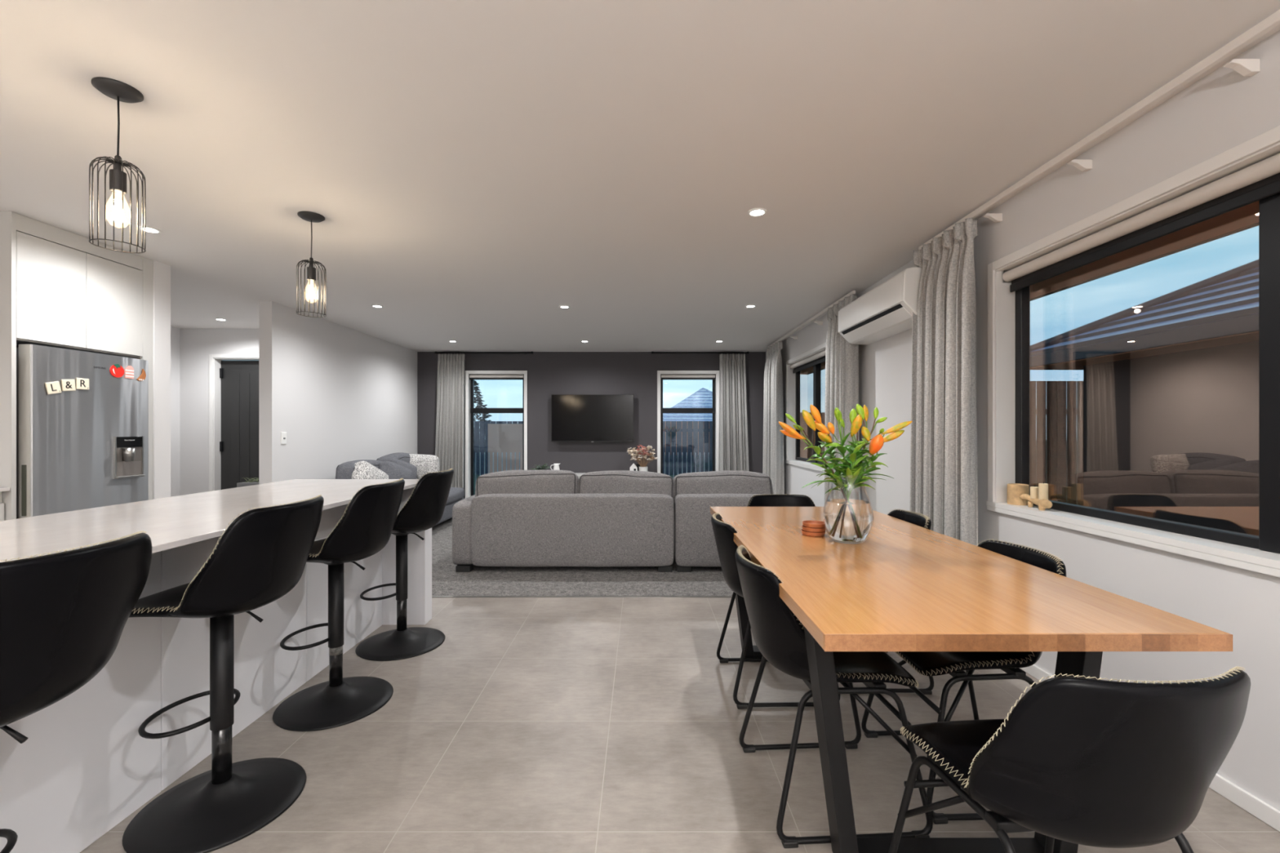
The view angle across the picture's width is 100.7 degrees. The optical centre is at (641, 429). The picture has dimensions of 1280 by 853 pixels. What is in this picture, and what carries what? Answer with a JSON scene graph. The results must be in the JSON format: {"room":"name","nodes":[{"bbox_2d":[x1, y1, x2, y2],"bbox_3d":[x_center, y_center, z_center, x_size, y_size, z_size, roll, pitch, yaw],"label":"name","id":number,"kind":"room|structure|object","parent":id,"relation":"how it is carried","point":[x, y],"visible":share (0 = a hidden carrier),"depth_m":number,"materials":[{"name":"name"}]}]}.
{"room":"dining room","nodes":[
{"label":"dining room","id":0,"kind":"room"},
{"bbox_2d":[153,260,170,499],"bbox_3d":[-4.522,0.000,3.815,2.155,2.400,0.130,0,0,0],"label":"wall partition","id":1,"kind":"structure","parent":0,"point":[162,272],"depth_m":3.81,"materials":[{"name":"white paint"}]},
{"bbox_2d":[170,326,179,497],"bbox_3d":[-5.532,0.000,5.078,0.137,2.400,2.396,0,0,0],"label":"wall","id":2,"kind":"structure","parent":0,"point":[175,332],"depth_m":6.21,"materials":[{"name":"white paint"}]},
{"bbox_2d":[179,328,258,495],"bbox_3d":[-4.582,0.000,6.338,2.035,2.400,0.124,0,0,0],"label":"wall","id":3,"kind":"structure","parent":0,"point":[196,344],"depth_m":6.28,"materials":[{"name":"white paint"}]},
{"bbox_2d":[208,354,258,491],"bbox_3d":[-4.633,0.152,6.336,0.956,2.095,0.148,0,0,0],"label":"door","id":4,"kind":"structure","parent":3,"relation":"in","point":[236,383],"depth_m":6.37,"materials":[{"name":"black"}]},
{"bbox_2d":[258,301,417,484],"bbox_3d":[-3.505,0.000,6.548,0.120,2.400,3.211,0,0,0],"label":"wall","id":5,"kind":"structure","parent":0,"point":[340,394],"depth_m":5.78,"materials":[{"name":"white paint"}]},
{"bbox_2d":[280,431,286,444],"bbox_3d":[-3.438,0.080,5.100,0.013,0.116,0.074,0,0,0],"label":"light switch","id":6,"kind":"object","parent":5,"relation":"attached to","point":[283,434],"visible":1,"depth_m":5.09,"materials":[{"name":"white plastic"}]},
{"bbox_2d":[417,351,765,498],"bbox_3d":[-0.826,0.000,8.229,5.479,2.400,0.150,0,0,0],"label":"wall","id":7,"kind":"structure","parent":0,"point":[548,373],"depth_m":8.15,"materials":[{"name":"grey paint"}]},
{"bbox_2d":[434,351,533,354],"bbox_3d":[-2.390,-1.172,8.092,1.500,0.038,0.123,0,0,0],"label":"curtain rod","id":8,"kind":"object","parent":7,"relation":"attached to","point":[435,353],"visible":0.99,"depth_m":8.04,"materials":[{"name":"black metal"}]},
{"bbox_2d":[435,353,465,498],"bbox_3d":[-2.927,0.014,8.046,0.485,2.332,0.139,0,0,3],"label":"curtain","id":9,"kind":"object","parent":8,"relation":"hanging from","point":[450,412],"visible":0.83,"depth_m":8.04,"materials":[{"name":"fabric"}]},
{"bbox_2d":[465,370,527,498],"bbox_3d":[-2.232,0.107,8.217,0.955,2.037,0.154,0,0,0],"label":"window","id":10,"kind":"structure","parent":7,"relation":"in","point":[470,410],"depth_m":8.17,"materials":[{"name":"white"}]},
{"bbox_2d":[469,373,524,379],"bbox_3d":[-2.232,-0.815,8.190,0.848,0.086,0.060,0,0,0],"label":"roller blind","id":11,"kind":"object","parent":10,"relation":"attached to","point":[471,376],"visible":1,"depth_m":8.17,"materials":[{"name":"white"}]},
{"bbox_2d":[551,394,633,442],"bbox_3d":[-0.742,-0.175,8.100,1.256,0.725,0.108,0,0,0],"label":"television","id":12,"kind":"object","parent":7,"relation":"attached to","point":[592,418],"visible":1,"depth_m":8.05,"materials":[{"name":"black"}]},
{"bbox_2d":[657,370,719,471],"bbox_3d":[0.723,0.107,8.217,0.956,2.037,0.154,0,0,0],"label":"window","id":13,"kind":"structure","parent":7,"relation":"in","point":[715,410],"depth_m":8.15,"materials":[{"name":"white"}]},
{"bbox_2d":[660,373,715,379],"bbox_3d":[0.723,-0.815,8.190,0.848,0.086,0.060,0,0,0],"label":"roller blind","id":14,"kind":"object","parent":13,"relation":"attached to","point":[662,376],"visible":1,"depth_m":8.17,"materials":[{"name":"white"}]},
{"bbox_2d":[651,351,749,354],"bbox_3d":[0.895,-1.172,8.092,1.490,0.038,0.123,0,0,0],"label":"curtain rod","id":15,"kind":"object","parent":7,"relation":"attached to","point":[652,353],"visible":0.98,"depth_m":8.04,"materials":[{"name":"black metal"}]},
{"bbox_2d":[718,353,749,471],"bbox_3d":[1.413,0.014,8.046,0.472,2.332,0.144,0,0,0],"label":"curtain","id":16,"kind":"object","parent":15,"relation":"hanging from","point":[733,446],"visible":0.8,"depth_m":8.03,"materials":[{"name":"fabric"}]},
{"bbox_2d":[0,0,1279,351],"bbox_3d":[-1.743,-1.260,2.497,7.714,0.120,11.594,0,0,0],"label":"ceiling","id":17,"kind":"structure","parent":0,"point":[475,171],"depth_m":2.18,"materials":[{"name":"white paint"}]},
{"bbox_2d":[88,76,146,253],"bbox_3d":[-1.843,-0.923,1.867,0.143,0.555,0.143,0,0,0],"label":"cage pendant light","id":18,"kind":"object","parent":17,"relation":"hanging from","point":[114,89],"visible":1,"depth_m":1.86,"materials":[{"name":"grey metal"}]},
{"bbox_2d":[109,155,126,194],"bbox_3d":[-1.843,-0.901,1.867,0.044,0.127,0.044,0,0,0],"label":"socket","id":19,"kind":"object","parent":18,"relation":"attached to","point":[117,164],"depth_m":1.86,"materials":[{"name":"grey metal"}]},
{"bbox_2d":[138,226,161,233],"bbox_3d":[-2.940,-1.196,3.170,0.104,0.008,0.104,0,0,0],"label":"recessed light","id":20,"kind":"object","parent":17,"relation":"in","point":[149,229],"visible":0.77,"depth_m":3.17,"materials":[{"name":"white"}]},
{"bbox_2d":[296,210,326,317],"bbox_3d":[-1.850,-0.923,2.972,0.143,0.555,0.143,0,0,-7],"label":"cage pendant light","id":21,"kind":"object","parent":17,"relation":"hanging from","point":[310,216],"visible":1,"depth_m":2.96,"materials":[{"name":"black"}]},
{"bbox_2d":[306,257,315,281],"bbox_3d":[-1.850,-0.901,2.972,0.044,0.127,0.044,0,0,-7],"label":"socket","id":22,"kind":"object","parent":21,"relation":"attached to","point":[313,270],"depth_m":2.96,"materials":[{"name":"grey metal"}]},
{"bbox_2d":[371,304,383,307],"bbox_3d":[-2.555,-1.196,5.130,0.104,0.008,0.104,0,0,0],"label":"recessed light","id":23,"kind":"object","parent":17,"relation":"in","point":[372,305],"visible":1,"depth_m":5.12,"materials":[{"name":"white"}]},
{"bbox_2d":[747,208,767,216],"bbox_3d":[0.638,-1.196,2.917,0.104,0.008,0.104,0,0,0],"label":"recessed light","id":24,"kind":"object","parent":17,"relation":"in","point":[755,211],"visible":1,"depth_m":2.91,"materials":[{"name":"white plastic"}]},
{"bbox_2d":[80,517,1279,852],"bbox_3d":[-1.743,1.258,2.497,7.714,0.124,11.594,0,0,0],"label":"floor","id":25,"kind":"structure","parent":0,"point":[535,725],"depth_m":2.03,"materials":[{"name":"grey tile"}]},
{"bbox_2d":[0,487,9,520],"bbox_3d":[-3.760,0.707,1.551,0.610,0.786,2.702,0,0,0],"label":"countertop","id":26,"kind":"structure","parent":25,"relation":"on","point":[2,489],"depth_m":2.89,"materials":[{"name":"grey"}]},
{"bbox_2d":[0,487,9,491],"bbox_3d":[-3.760,0.324,1.551,0.610,0.020,2.702,0,0,0],"label":"countertop","id":27,"kind":"structure","parent":26,"relation":"on","point":[2,489],"depth_m":2.88,"materials":[{"name":"stone"}]},
{"bbox_2d":[0,530,151,852],"bbox_3d":[-1.332,0.713,1.040,0.514,0.974,0.464,0,0,2],"label":"bar stool","id":28,"kind":"object","parent":25,"relation":"on","point":[64,615],"visible":1,"depth_m":1.02,"materials":[{"name":"black leather"}]},
{"bbox_2d":[0,211,153,520],"bbox_3d":[-3.759,0.001,3.326,0.613,2.398,0.843,0,0,0],"label":"tall cabinet","id":29,"kind":"object","parent":25,"relation":"on","point":[59,289],"visible":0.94,"depth_m":3.16,"materials":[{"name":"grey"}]},
{"bbox_2d":[16,344,148,519],"bbox_3d":[-3.689,0.346,3.305,0.722,1.648,0.716,0,0,0],"label":"fridge","id":30,"kind":"object","parent":25,"relation":"on","point":[79,449],"visible":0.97,"depth_m":3.19,"materials":[{"name":"grey metal"}]},
{"bbox_2d":[44,381,61,394],"bbox_3d":[-3.391,-0.242,3.057,0.009,0.081,0.084,0,0,0],"label":"magnet","id":31,"kind":"object","parent":30,"relation":"attached to","point":[51,388],"visible":1,"depth_m":3.05,"materials":[{"name":"beige wood"}]},
{"bbox_2d":[61,379,75,391],"bbox_3d":[-3.388,-0.264,3.135,0.009,0.074,0.078,0,0,0],"label":"magnet","id":32,"kind":"object","parent":30,"relation":"attached to","point":[66,384],"visible":1,"depth_m":3.13,"materials":[{"name":"plastic"}]},
{"bbox_2d":[75,377,88,390],"bbox_3d":[-3.386,-0.279,3.212,0.009,0.068,0.072,0,0,0],"label":"magnet","id":33,"kind":"object","parent":30,"relation":"attached to","point":[81,383],"visible":1,"depth_m":3.21,"materials":[{"name":"plastic"}]},
{"bbox_2d":[109,364,124,377],"bbox_3d":[-3.387,-0.382,3.425,0.006,0.088,0.092,0,0,0],"label":"magnet","id":34,"kind":"object","parent":30,"relation":"attached to","point":[116,371],"visible":1,"depth_m":3.42,"materials":[{"name":"red"}]},
{"bbox_2d":[122,448,135,461],"bbox_3d":[-3.360,0.163,3.475,0.064,0.085,0.064,0,0,0],"label":"cup","id":35,"kind":"object","parent":30,"relation":"on","point":[128,454],"depth_m":3.46,"materials":[{"name":"silver metal"}]},
{"bbox_2d":[124,365,133,378],"bbox_3d":[-3.390,-0.383,3.510,0.005,0.085,0.059,0,0,0],"label":"magnet","id":36,"kind":"object","parent":30,"relation":"attached to","point":[129,371],"visible":1,"depth_m":3.51,"materials":[{"name":"pink"}]},
{"bbox_2d":[136,368,146,381],"bbox_3d":[-3.394,-0.373,3.599,0.005,0.085,0.066,0,0,0],"label":"magnet","id":37,"kind":"object","parent":30,"relation":"attached to","point":[143,375],"visible":1,"depth_m":3.60,"materials":[{"name":"brown"}]},
{"bbox_2d":[0,479,431,852],"bbox_3d":[-1.762,0.757,1.837,0.887,0.886,3.074,0,0,0],"label":"kitchen island","id":38,"kind":"object","parent":25,"relation":"on","point":[84,766],"visible":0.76,"depth_m":1.78,"materials":[{"name":"white"}]},
{"bbox_2d":[122,494,324,852],"bbox_3d":[-1.332,0.713,1.700,0.514,0.974,0.464,0,0,1],"label":"bar stool","id":39,"kind":"object","parent":25,"relation":"on","point":[262,555],"visible":0.92,"depth_m":1.63,"materials":[{"name":"black"}]},
{"bbox_2d":[272,478,404,731],"bbox_3d":[-1.332,0.713,2.335,0.514,0.974,0.464,0,0,0],"label":"bar stool","id":40,"kind":"object","parent":25,"relation":"on","point":[366,526],"visible":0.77,"depth_m":2.26,"materials":[{"name":"black"}]},
{"bbox_2d":[333,453,464,524],"bbox_3d":[-2.910,0.747,6.316,1.035,0.898,1.944,0,0,0],"label":"sofa","id":41,"kind":"object","parent":25,"relation":"on","point":[345,470],"visible":0.1,"depth_m":6.50,"materials":[{"name":"fabric"}]},
{"bbox_2d":[334,459,382,479],"bbox_3d":[-3.119,0.600,5.926,0.257,0.525,0.841,7,0,0],"label":"cushion","id":42,"kind":"object","parent":41,"relation":"on","point":[345,470],"depth_m":5.54,"materials":[{"name":"fabric"}]},
{"bbox_2d":[351,460,388,479],"bbox_3d":[-2.930,0.582,5.720,0.258,0.507,0.520,0,0,16],"label":"throw cushion","id":43,"kind":"object","parent":41,"relation":"on","point":[363,469],"visible":0.38,"depth_m":5.60,"materials":[{"name":"fabric"}]},
{"bbox_2d":[377,453,409,462],"bbox_3d":[-3.117,0.583,6.750,0.263,0.572,0.825,7,0,0],"label":"cushion","id":44,"kind":"object","parent":41,"relation":"on","point":[405,457],"depth_m":6.60,"materials":[{"name":"fabric"}]},
{"bbox_2d":[378,460,412,479],"bbox_3d":[-2.880,0.596,6.179,0.248,0.481,0.509,0,0,21],"label":"throw cushion","id":45,"kind":"object","parent":41,"relation":"on","point":[393,470],"visible":0.28,"depth_m":6.08,"materials":[{"name":"fabric"}]},
{"bbox_2d":[387,458,417,479],"bbox_3d":[-2.969,0.580,6.500,0.250,0.470,0.500,0,0,26],"label":"throw cushion","id":46,"kind":"object","parent":41,"relation":"on","point":[413,468],"visible":0.22,"depth_m":6.55,"materials":[{"name":"fabric"}]},
{"bbox_2d":[408,453,439,479],"bbox_3d":[-2.929,0.558,6.929,0.561,0.487,0.262,0,0,-9],"label":"throw cushion","id":47,"kind":"object","parent":41,"relation":"on","point":[424,464],"visible":0.35,"depth_m":6.88,"materials":[{"name":"fabric"}]},
{"bbox_2d":[445,487,464,505],"bbox_3d":[-2.814,0.863,6.799,0.846,0.216,0.939,0,0,0],"label":"seat cushion","id":48,"kind":"object","parent":41,"relation":"on","point":[456,495],"depth_m":6.89,"materials":[{"name":"fabric"}]},
{"bbox_2d":[355,468,453,661],"bbox_3d":[-1.332,0.713,2.976,0.514,0.974,0.464,0,0,2],"label":"bar stool","id":49,"kind":"object","parent":25,"relation":"on","point":[424,508],"visible":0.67,"depth_m":2.90,"materials":[{"name":"black"}]},
{"bbox_2d":[431,595,732,597],"bbox_3d":[-0.743,1.197,3.798,5.314,0.006,0.016,0,0,0],"label":"trim","id":50,"kind":"structure","parent":25,"relation":"on","point":[432,596],"depth_m":3.80,"materials":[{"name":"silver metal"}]},
{"bbox_2d":[452,469,774,572],"bbox_3d":[-0.218,0.772,5.214,2.788,0.847,1.602,0,0,0],"label":"sofa","id":51,"kind":"object","parent":25,"relation":"on","point":[513,517],"visible":0.87,"depth_m":4.42,"materials":[{"name":"grey"}]},
{"bbox_2d":[475,469,578,497],"bbox_3d":[-1.000,0.603,4.702,0.936,0.511,0.261,-1,-7,0],"label":"cushion","id":52,"kind":"object","parent":51,"relation":"on","point":[506,481],"depth_m":4.60,"materials":[{"name":"fabric"}]},
{"bbox_2d":[577,471,673,498],"bbox_3d":[-0.133,0.608,4.698,0.882,0.485,0.263,0,-7,0],"label":"cushion","id":53,"kind":"object","parent":51,"relation":"on","point":[591,482],"depth_m":4.60,"materials":[{"name":"fabric"}]},
{"bbox_2d":[673,471,774,501],"bbox_3d":[0.711,0.615,4.704,0.929,0.502,0.262,-1,-7,0],"label":"cushion","id":54,"kind":"object","parent":51,"relation":"on","point":[692,482],"depth_m":4.61,"materials":[{"name":"fabric"}]},
{"bbox_2d":[711,512,840,709],"bbox_3d":[0.597,0.808,2.515,0.524,0.784,0.480,0,0,-1],"label":"dining chair","id":55,"kind":"object","parent":25,"relation":"on","point":[723,533],"visible":0.34,"depth_m":2.38,"materials":[{"name":"black"}]},
{"bbox_2d":[746,493,815,506],"bbox_3d":[0.890,0.808,3.193,0.480,0.784,0.524,0,0,0],"label":"dining chair","id":56,"kind":"object","parent":25,"relation":"on","point":[757,500],"visible":0.1,"depth_m":3.41,"materials":[{"name":"black"}]},
{"bbox_2d":[734,545,933,848],"bbox_3d":[0.582,0.808,1.764,0.524,0.784,0.480,0,0,-3],"label":"dining chair","id":57,"kind":"object","parent":25,"relation":"on","point":[779,635],"visible":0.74,"depth_m":1.59,"materials":[{"name":"black"}]},
{"bbox_2d":[885,508,933,694],"bbox_3d":[1.133,0.808,2.640,0.524,0.784,0.480,0,0,1],"label":"dining chair","id":58,"kind":"object","parent":25,"relation":"on","point":[921,520],"visible":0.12,"depth_m":2.58,"materials":[{"name":"black"}]},
{"bbox_2d":[861,538,1066,824],"bbox_3d":[1.128,0.808,1.855,0.524,0.784,0.480,0,0,-2],"label":"dining chair","id":59,"kind":"object","parent":25,"relation":"on","point":[953,664],"visible":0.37,"depth_m":1.69,"materials":[{"name":"black"}]},
{"bbox_2d":[710,506,1232,852],"bbox_3d":[0.852,0.825,2.136,0.898,0.750,1.942,0,0,0],"label":"dining table","id":60,"kind":"object","parent":25,"relation":"on","point":[908,587],"visible":0.71,"depth_m":1.43,"materials":[{"name":"brown"}]},
{"bbox_2d":[800,528,825,536],"bbox_3d":[0.738,0.441,2.275,0.100,0.018,0.100,0,0,0],"label":"wooden coaster","id":61,"kind":"object","parent":60,"relation":"on","point":[803,532],"visible":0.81,"depth_m":2.23,"materials":[{"name":"red wood"}]},
{"bbox_2d":[801,524,826,532],"bbox_3d":[0.740,0.423,2.273,0.100,0.018,0.100,0,0,0],"label":"wooden coaster","id":62,"kind":"object","parent":61,"relation":"on","point":[804,528],"visible":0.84,"depth_m":2.23,"materials":[{"name":"red wood"}]},
{"bbox_2d":[802,520,825,528],"bbox_3d":[0.742,0.405,2.271,0.100,0.018,0.100,0,0,0],"label":"wooden coaster","id":63,"kind":"object","parent":62,"relation":"on","point":[811,524],"visible":0.91,"depth_m":2.25,"materials":[{"name":"red wood"}]},
{"bbox_2d":[822,475,873,543],"bbox_3d":[0.834,0.314,2.140,0.191,0.272,0.191,0,0,23],"label":"glass vase","id":64,"kind":"object","parent":60,"relation":"on","point":[843,542],"visible":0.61,"depth_m":2.11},
{"bbox_2d":[778,409,848,501],"bbox_3d":[0.714,0.174,2.139,0.316,0.508,0.146,0,0,0],"label":"stem","id":65,"kind":"object","parent":64,"relation":"in","point":[788,431],"visible":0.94,"depth_m":2.13,"materials":[{"name":"green plant"}]},
{"bbox_2d":[809,404,847,497],"bbox_3d":[0.778,0.163,2.156,0.203,0.530,0.147,0,0,0],"label":"stem","id":66,"kind":"object","parent":64,"relation":"in","point":[824,435],"visible":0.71,"depth_m":2.13,"materials":[{"name":"green plant"}]},
{"bbox_2d":[824,407,862,502],"bbox_3d":[0.810,0.170,2.124,0.152,0.517,0.137,0,0,0],"label":"stem","id":67,"kind":"object","parent":64,"relation":"in","point":[837,414],"visible":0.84,"depth_m":2.11,"materials":[{"name":"green plant"}]},
{"bbox_2d":[823,498,872,542],"bbox_3d":[0.834,0.365,2.140,0.184,0.150,0.184,0,0,0],"label":"water","id":68,"kind":"object","parent":64,"relation":"in","point":[851,521],"visible":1,"depth_m":2.07,"materials":[{"name":"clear liquid"}]},
{"bbox_2d":[833,408,871,500],"bbox_3d":[0.827,0.172,2.104,0.157,0.514,0.138,0,0,33],"label":"stem","id":69,"kind":"object","parent":64,"relation":"in","point":[856,420],"visible":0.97,"depth_m":2.08,"materials":[{"name":"green plant"}]},
{"bbox_2d":[837,421,871,502],"bbox_3d":[0.860,0.180,2.152,0.178,0.497,0.121,0,0,-27],"label":"stem","id":70,"kind":"object","parent":64,"relation":"in","point":[850,448],"visible":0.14,"depth_m":2.14,"materials":[{"name":"green plant"}]},
{"bbox_2d":[839,404,887,498],"bbox_3d":[0.884,0.161,2.137,0.194,0.534,0.123,0,0,28],"label":"stem","id":71,"kind":"object","parent":64,"relation":"in","point":[864,411],"visible":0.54,"depth_m":2.14,"materials":[{"name":"green plant"}]},
{"bbox_2d":[843,421,912,494],"bbox_3d":[0.922,0.197,2.107,0.287,0.463,0.128,0,0,19],"label":"stem","id":72,"kind":"object","parent":64,"relation":"in","point":[876,443],"visible":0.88,"depth_m":2.09,"materials":[{"name":"green plant"}]},
{"bbox_2d":[888,666,1250,852],"bbox_3d":[0.871,0.808,1.127,0.480,0.784,0.524,0,0,-5],"label":"dining chair","id":73,"kind":"object","parent":25,"relation":"on","point":[1096,762],"visible":1,"depth_m":0.92,"materials":[{"name":"black leather"}]},
{"bbox_3d":[-0.750,0.928,7.917,2.040,0.536,0.427,0,0,0],"label":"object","id":74,"kind":"object","parent":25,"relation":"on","visible":0},
{"bbox_2d":[528,463,549,469],"bbox_3d":[-1.506,0.583,7.894,0.318,0.153,0.301,0,0,0],"label":"potted plant","id":75,"kind":"object","parent":74,"relation":"on","point":[543,467],"visible":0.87,"depth_m":7.85,"materials":[{"name":"green plant"}]},
{"bbox_2d":[550,463,559,469],"bbox_3d":[-1.275,0.581,7.906,0.138,0.158,0.100,0,0,31],"label":"jug","id":76,"kind":"object","parent":74,"relation":"on","point":[556,466],"visible":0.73,"depth_m":7.87,"materials":[{"name":"white ceramic"}]},
{"bbox_2d":[630,463,637,471],"bbox_3d":[-0.115,0.577,7.859,0.110,0.164,0.062,0,0,0],"label":"house ornament","id":77,"kind":"object","parent":74,"relation":"on","point":[633,468],"visible":0.7,"depth_m":7.83,"materials":[{"name":"ceramic"}]},
{"bbox_2d":[626,444,657,471],"bbox_3d":[0.010,0.440,7.897,0.471,0.439,0.356,0,0,0],"label":"dried flower arrangement","id":78,"kind":"object","parent":74,"relation":"on","point":[642,468],"visible":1,"depth_m":7.87,"materials":[{"name":"white plant"}]},
{"bbox_2d":[765,29,1279,811],"bbox_3d":[1.989,0.000,2.497,0.150,2.400,11.594,0,0,0],"label":"wall","id":79,"kind":"structure","parent":0,"point":[1225,108],"depth_m":2.05,"materials":[{"name":"white paint"}]},
{"bbox_2d":[785,342,826,471],"bbox_3d":[1.978,-0.231,5.825,0.167,1.342,2.302,0,0,0],"label":"window","id":80,"kind":"structure","parent":79,"relation":"in","point":[793,380],"depth_m":6.88,"materials":[{"name":"white"}]},
{"bbox_2d":[790,350,825,373],"bbox_3d":[1.966,-0.796,5.824,0.058,0.119,2.186,0,0,0],"label":"roller blind","id":81,"kind":"object","parent":80,"relation":"attached to","point":[820,357],"visible":0.55,"depth_m":6.20,"materials":[{"name":"white"}]},
{"bbox_2d":[766,290,858,347],"bbox_3d":[1.851,-1.144,6.015,0.126,0.072,3.070,0,0,0],"label":"rail","id":82,"kind":"object","parent":79,"relation":"attached to","point":[853,292],"visible":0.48,"depth_m":5.59,"materials":[{"name":"white"}]},
{"bbox_2d":[762,341,784,494],"bbox_3d":[1.793,0.018,7.197,0.193,2.325,0.742,0,0,0],"label":"curtain","id":83,"kind":"object","parent":82,"relation":"hanging from","point":[773,459],"visible":0.86,"depth_m":7.01,"materials":[{"name":"fabric"}]},
{"bbox_2d":[824,294,860,506],"bbox_3d":[1.799,0.018,4.784,0.169,2.326,0.619,0,0,0],"label":"curtain","id":84,"kind":"object","parent":82,"relation":"hanging from","point":[842,357],"visible":0.5,"depth_m":4.75,"materials":[{"name":"fabric"}]},
{"bbox_2d":[838,266,922,345],"bbox_3d":[1.786,-0.875,3.920,0.255,0.320,1.110,0,0,0],"label":"air conditioner","id":85,"kind":"object","parent":79,"relation":"attached to","point":[885,311],"visible":0.89,"depth_m":3.73,"materials":[{"name":"white plastic"}]},
{"bbox_2d":[800,200,1258,374],"bbox_3d":[2.432,-0.950,2.627,0.736,0.030,12.654,0,0,0],"label":"trim","id":86,"kind":"structure","parent":79,"relation":"attached to","point":[1248,215],"depth_m":2.73,"materials":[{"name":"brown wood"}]},
{"bbox_2d":[918,8,1279,249],"bbox_3d":[1.851,-1.144,1.835,0.126,0.072,3.170,0,0,0],"label":"rail","id":87,"kind":"object","parent":79,"relation":"attached to","point":[1245,67],"visible":0.97,"depth_m":1.88,"materials":[{"name":"white"}]},
{"bbox_2d":[909,217,978,546],"bbox_3d":[1.791,0.018,3.131,0.195,2.326,0.586,0,0,0],"label":"curtain","id":88,"kind":"object","parent":87,"relation":"hanging from","point":[944,470],"visible":0.73,"depth_m":2.98,"materials":[{"name":"fabric"}]},
{"bbox_2d":[986,124,1279,577],"bbox_3d":[1.978,-0.234,1.642,0.167,1.348,2.536,0,0,0],"label":"window","id":89,"kind":"structure","parent":79,"relation":"in","point":[1260,553],"depth_m":2.06,"materials":[{"name":"white"}]},
{"bbox_2d":[1006,483,1029,505],"bbox_3d":[1.972,0.337,2.775,0.096,0.105,0.096,0,0,0],"label":"candle","id":90,"kind":"object","parent":89,"relation":"on","point":[1015,491],"visible":0.97,"depth_m":2.74,"materials":[{"name":"wax"}]},
{"bbox_2d":[1019,493,1052,510],"bbox_3d":[1.950,0.358,2.627,0.045,0.064,0.199,0,0,0],"label":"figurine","id":91,"kind":"object","parent":89,"relation":"on","point":[1043,504],"visible":0.96,"depth_m":2.58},
{"bbox_2d":[1030,486,1038,498],"bbox_3d":[1.957,0.308,2.636,0.038,0.066,0.038,0,0,0],"label":"pillar candle","id":92,"kind":"object","parent":91,"relation":"on","point":[1033,490],"visible":0.83,"depth_m":2.62,"materials":[{"name":"wax"}]},
{"bbox_2d":[1038,481,1048,499],"bbox_3d":[1.957,0.298,2.580,0.038,0.090,0.038,0,0,0],"label":"pillar candle","id":93,"kind":"object","parent":91,"relation":"on","point":[1042,487],"visible":0.9,"depth_m":2.57,"materials":[{"name":"wax"}]},
{"bbox_2d":[1002,152,1279,292],"bbox_3d":[1.966,-0.796,1.641,0.058,0.119,2.420,0,0,0],"label":"roller blind","id":94,"kind":"object","parent":89,"relation":"attached to","point":[1260,180],"visible":1,"depth_m":2.00,"materials":[{"name":"white"}]},
{"bbox_2d":[1019,664,1279,831],"bbox_3d":[1.908,1.171,2.471,0.012,0.058,11.342,0,0,0],"label":"baseboard","id":95,"kind":"structure","parent":79,"relation":"attached to","point":[1262,811],"depth_m":1.68,"materials":[{"name":"white"}]},
{"bbox_3d":[-4.580,1.260,5.150,2.040,0.120,2.700,0,0,0],"label":"floor","id":96,"kind":"structure","parent":0,"visible":0},
{"bbox_2d":[236,477,258,487],"bbox_3d":[-4.387,0.865,6.015,0.362,0.669,0.292,0,0,0],"label":"planter","id":97,"kind":"object","parent":96,"relation":"on","point":[251,482],"visible":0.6,"depth_m":5.88,"materials":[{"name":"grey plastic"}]},
{"label":"outside","id":98,"kind":"structure","parent":0,"visible":0},
{"bbox_2d":[474,440,1066,502],"bbox_3d":[0.000,1.480,25.000,120.000,0.240,90.000,0,0,0],"label":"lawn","id":99,"kind":"structure","parent":98,"point":[477,476],"depth_m":18.82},
{"bbox_2d":[474,380,492,444],"bbox_3d":[-8.353,-0.512,25.999,3.127,3.824,3.185,0,0,-36],"label":"tree","id":100,"kind":"object","parent":99,"relation":"on","point":[477,390],"visible":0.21,"depth_m":25.96,"materials":[{"name":"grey plant"}]},
{"bbox_2d":[488,423,522,471],"bbox_3d":[-2.700,0.635,11.525,1.200,1.530,0.250,0,0,0],"label":"wall","id":101,"kind":"structure","parent":99,"relation":"on","point":[502,437],"depth_m":11.40,"materials":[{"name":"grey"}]},
{"bbox_2d":[475,452,709,489],"bbox_3d":[-0.690,0.880,9.400,4.820,0.960,0.020,0,0,0],"label":"balustrade","id":102,"kind":"object","parent":99,"relation":"on","point":[475,452],"visible":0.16,"depth_m":9.39,"materials":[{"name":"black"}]},
{"bbox_2d":[474,421,813,475],"bbox_3d":[-1.855,0.550,16.045,14.390,1.620,0.110,0,0,0],"label":"fence","id":103,"kind":"object","parent":99,"relation":"on","point":[669,429],"visible":0.09,"depth_m":15.99,"materials":[{"name":"wood"}]},
{"bbox_2d":[662,387,712,455],"bbox_3d":[4.000,-0.535,31.000,7.200,3.870,6.400,0,0,0],"label":"house","id":104,"kind":"structure","parent":99,"relation":"on","point":[695,397],"depth_m":28.50,"materials":[{"name":"blue metal"}]},
{"bbox_2d":[800,412,825,459],"bbox_3d":[3.455,0.500,11.045,2.410,1.720,0.110,0,0,0],"label":"fence","id":105,"kind":"object","parent":99,"relation":"on","point":[808,430],"visible":0.04,"depth_m":10.99,"materials":[{"name":"wood"}]},
{"bbox_2d":[1030,381,1083,506],"bbox_3d":[6.435,0.270,8.945,3.770,2.180,0.110,0,0,0],"label":"fence","id":106,"kind":"object","parent":99,"relation":"on","point":[1048,411],"visible":0.16,"depth_m":8.89,"materials":[{"name":"wood"}]},
{"bbox_2d":[1030,259,1258,536],"bbox_3d":[10.475,-1.052,1.225,9.050,4.904,14.450,0,0,0],"label":"neighbouring house","id":107,"kind":"structure","parent":99,"relation":"on","point":[1171,380],"depth_m":6.49,"materials":[{"name":"brown"}]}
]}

